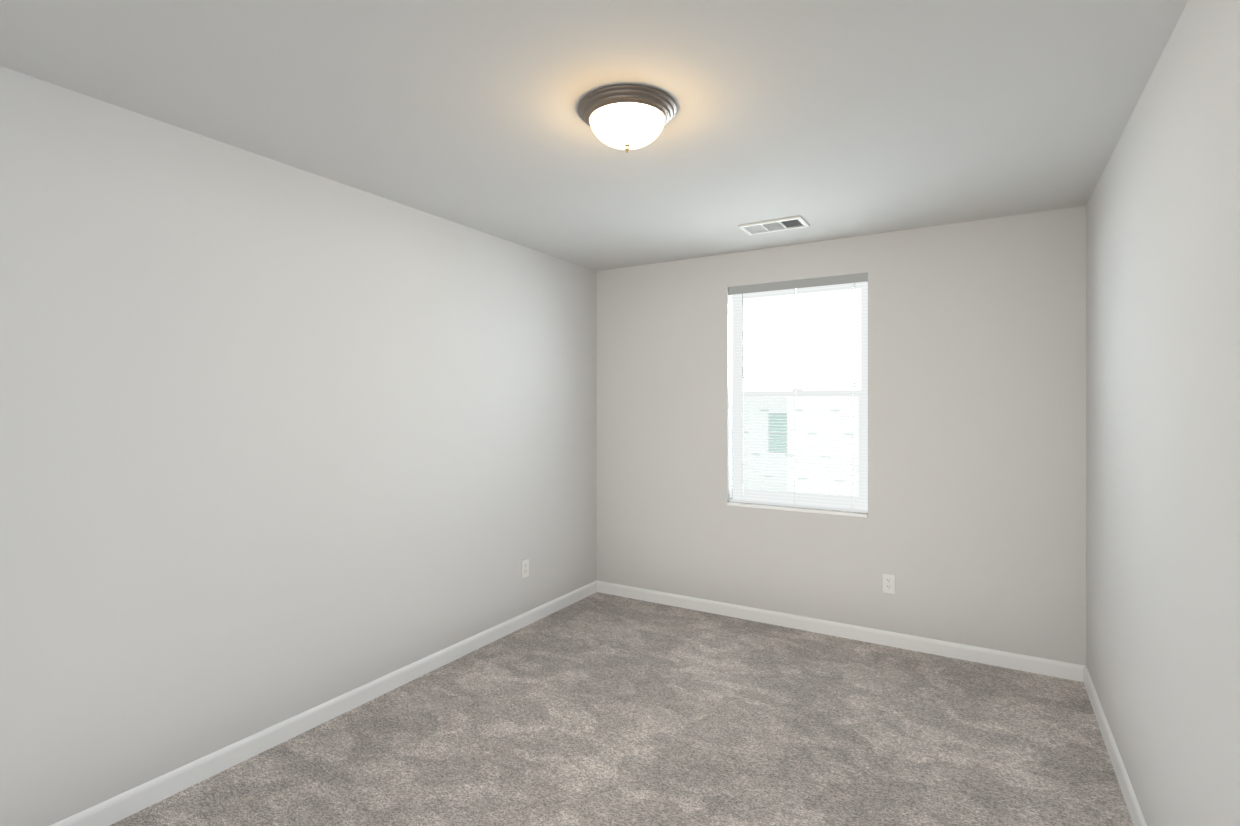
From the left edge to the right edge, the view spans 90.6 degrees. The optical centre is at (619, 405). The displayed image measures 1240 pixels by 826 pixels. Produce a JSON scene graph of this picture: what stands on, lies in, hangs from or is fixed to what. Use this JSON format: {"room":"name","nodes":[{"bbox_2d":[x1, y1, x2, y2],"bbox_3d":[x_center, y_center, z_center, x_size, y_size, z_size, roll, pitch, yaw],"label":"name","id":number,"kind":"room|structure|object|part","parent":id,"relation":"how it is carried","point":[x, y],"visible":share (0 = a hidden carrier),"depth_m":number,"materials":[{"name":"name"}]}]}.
{"room":"empty bedroom","nodes":[
{"label":"empty bedroom","id":0,"kind":"room"},
{"bbox_2d":[0,66,596,825],"bbox_3d":[-1.319,0.196,2.885,0.120,2.440,4.590,0,0,31],"label":"wall","id":1,"kind":"structure","parent":0,"point":[280,442],"depth_m":2.43,"materials":[{"name":"beige paint"}]},
{"bbox_2d":[50,580,596,825],"bbox_3d":[-1.275,1.375,2.829,0.013,0.083,4.300,0,0,31],"label":"baseboard","id":2,"kind":"structure","parent":1,"relation":"attached to","point":[115,809],"depth_m":2.60,"materials":[{"name":"white wood"}]},
{"bbox_2d":[522,558,528,577],"bbox_3d":[-0.608,1.048,3.950,0.009,0.114,0.070,0,0,31],"label":"outlet","id":3,"kind":"object","parent":1,"relation":"attached to","point":[525,567],"visible":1,"depth_m":3.94,"materials":[{"name":"white plastic"}]},
{"bbox_2d":[0,0,1187,270],"bbox_3d":[0.016,-1.084,2.087,3.230,0.120,4.590,0,0,31],"label":"ceiling","id":4,"kind":"structure","parent":0,"point":[836,118],"depth_m":2.04,"materials":[{"name":"white paint"}]},
{"bbox_2d":[578,84,676,152],"bbox_3d":[0.025,-0.949,2.123,0.343,0.151,0.343,0,0,31],"label":"ceiling lamp","id":5,"kind":"object","parent":4,"relation":"attached to","point":[626,117],"visible":1,"depth_m":2.03,"materials":[{"name":"white glass"}]},
{"bbox_3d":[0.025,-0.944,2.123,0.263,0.088,0.263,0,0,31],"label":"glass","id":6,"kind":"part","parent":5,"relation":"part of","materials":[{"name":"white glass"}]},
{"bbox_2d":[738,216,809,234],"bbox_3d":[0.874,-1.018,3.485,0.352,0.013,0.200,0,0,31],"label":"ceiling vent","id":7,"kind":"object","parent":4,"relation":"in","point":[790,223],"visible":1,"depth_m":3.48,"materials":[{"name":"white metal"}]},
{"bbox_2d":[109,592,1132,825],"bbox_3d":[0.016,1.476,2.087,3.230,0.120,4.590,0,0,31],"label":"floor","id":8,"kind":"structure","parent":0,"point":[599,709],"depth_m":2.57,"materials":[{"name":"grey carpet"}]},
{"bbox_2d":[732,272,867,286],"bbox_3d":[1.150,-0.799,3.984,0.888,0.001,0.170,0,0,31],"label":"wall","id":9,"kind":"structure","parent":0,"point":[800,279],"depth_m":3.89,"materials":[{"name":"white"}]},
{"bbox_2d":[597,206,1085,665],"bbox_3d":[1.149,0.196,3.985,2.990,2.440,0.170,0,0,31],"label":"wall","id":10,"kind":"structure","parent":0,"point":[970,529],"depth_m":3.58,"materials":[{"name":"beige paint"}]},
{"bbox_2d":[727,502,867,517],"bbox_3d":[1.127,0.662,3.947,0.886,0.020,0.107,0,0,31],"label":"window sill","id":11,"kind":"structure","parent":10,"relation":"attached to","point":[820,511],"depth_m":3.88,"materials":[{"name":"white wood"}]},
{"bbox_2d":[730,282,867,512],"bbox_3d":[1.154,-0.066,3.992,0.888,1.467,0.142,0,0,31],"label":"window","id":12,"kind":"structure","parent":10,"relation":"in","point":[736,365],"depth_m":3.95,"materials":[{"name":"white plastic"}]},
{"bbox_2d":[729,273,867,295],"bbox_3d":[1.121,-0.772,3.937,0.882,0.051,0.040,0,0,31],"label":"blind headrail","id":13,"kind":"object","parent":12,"relation":"attached to","point":[835,280],"visible":0.9,"depth_m":3.90,"materials":[{"name":"white plastic"}]},
{"bbox_2d":[742,294,743,378],"bbox_3d":[0.821,-0.475,4.102,0.011,0.592,0.013,0,0,31],"label":"blind wand","id":14,"kind":"object","parent":13,"relation":"hanging from","point":[742,337],"visible":1,"depth_m":4.10,"materials":[{"name":"white plastic"}]},
{"bbox_2d":[743,294,743,500],"bbox_3d":[0.826,-0.065,4.121,0.007,1.408,0.029,0,0,31],"label":"blind cord","id":15,"kind":"object","parent":13,"relation":"hanging from","point":[743,294],"depth_m":4.12,"materials":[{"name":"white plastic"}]},
{"bbox_2d":[794,289,794,504],"bbox_3d":[1.128,-0.065,3.941,0.007,1.408,0.029,0,0,31],"label":"blind cord","id":16,"kind":"object","parent":13,"relation":"hanging from","point":[794,395],"depth_m":3.93,"materials":[{"name":"white fabric"}]},
{"bbox_2d":[853,283,853,509],"bbox_3d":[1.426,-0.066,3.755,0.015,1.410,0.039,0,0,1],"label":"blind cord","id":17,"kind":"object","parent":13,"relation":"hanging from","point":[853,283],"depth_m":3.76,"materials":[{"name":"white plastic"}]},
{"bbox_3d":[1.125,0.644,3.942,0.876,0.013,0.022,0,0,31],"label":"window blind bottom rail","id":18,"kind":"part","parent":12,"relation":"part of","materials":[{"name":"white plastic"}]},
{"bbox_3d":[1.163,0.255,4.006,0.816,0.730,0.038,0,0,31],"label":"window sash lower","id":19,"kind":"part","parent":12,"relation":"part of","materials":[{"name":"white plastic"}]},
{"bbox_3d":[1.166,0.256,4.011,0.756,0.640,0.004,0,0,31],"label":"glass","id":20,"kind":"part","parent":12,"relation":"part of","materials":[{"name":"glass"}]},
{"bbox_2d":[744,396,858,495],"bbox_3d":[1.186,0.271,4.044,0.808,0.706,0.003,0,0,31],"label":"screen","id":21,"kind":"object","parent":12,"relation":"attached to","point":[851,446],"depth_m":4.03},
{"bbox_3d":[1.181,-0.411,4.037,0.816,0.704,0.024,0,0,31],"label":"window sash upper","id":22,"kind":"part","parent":12,"relation":"part of","materials":[{"name":"white plastic"}]},
{"bbox_3d":[1.181,-0.415,4.037,0.772,0.652,0.004,0,0,31],"label":"glass","id":23,"kind":"part","parent":12,"relation":"part of","materials":[{"name":"glass"}]},
{"bbox_2d":[597,581,1084,681],"bbox_3d":[1.102,1.375,3.906,2.990,0.083,0.013,0,0,31],"label":"baseboard","id":24,"kind":"structure","parent":10,"relation":"attached to","point":[1047,667],"depth_m":3.68,"materials":[{"name":"white wood"}]},
{"bbox_2d":[882,573,894,593],"bbox_3d":[1.585,1.051,3.620,0.070,0.114,0.009,0,0,31],"label":"outlet","id":25,"kind":"object","parent":10,"relation":"attached to","point":[888,583],"visible":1,"depth_m":3.62,"materials":[{"name":"white plastic"}]},
{"bbox_2d":[1086,0,1239,825],"bbox_3d":[1.351,0.196,1.290,0.120,2.440,4.590,0,0,31],"label":"wall","id":26,"kind":"structure","parent":0,"point":[1163,435],"depth_m":1.69,"materials":[{"name":"beige paint"}]},
{"bbox_2d":[1083,666,1146,825],"bbox_3d":[1.281,1.375,1.303,0.013,0.083,4.300,0,0,31],"label":"baseboard","id":27,"kind":"structure","parent":26,"relation":"attached to","point":[1132,802],"depth_m":2.38,"materials":[{"name":"white wood"}]},
{"label":"outside","id":28,"kind":"structure","parent":0,"visible":0},
{"bbox_2d":[744,289,860,496],"bbox_3d":[1.970,-1.084,8.275,18.000,11.000,0.020,0,0,31],"label":"window glass","id":29,"kind":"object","parent":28,"point":[774,361],"depth_m":8.03,"materials":[{"name":"glass"}]}
]}

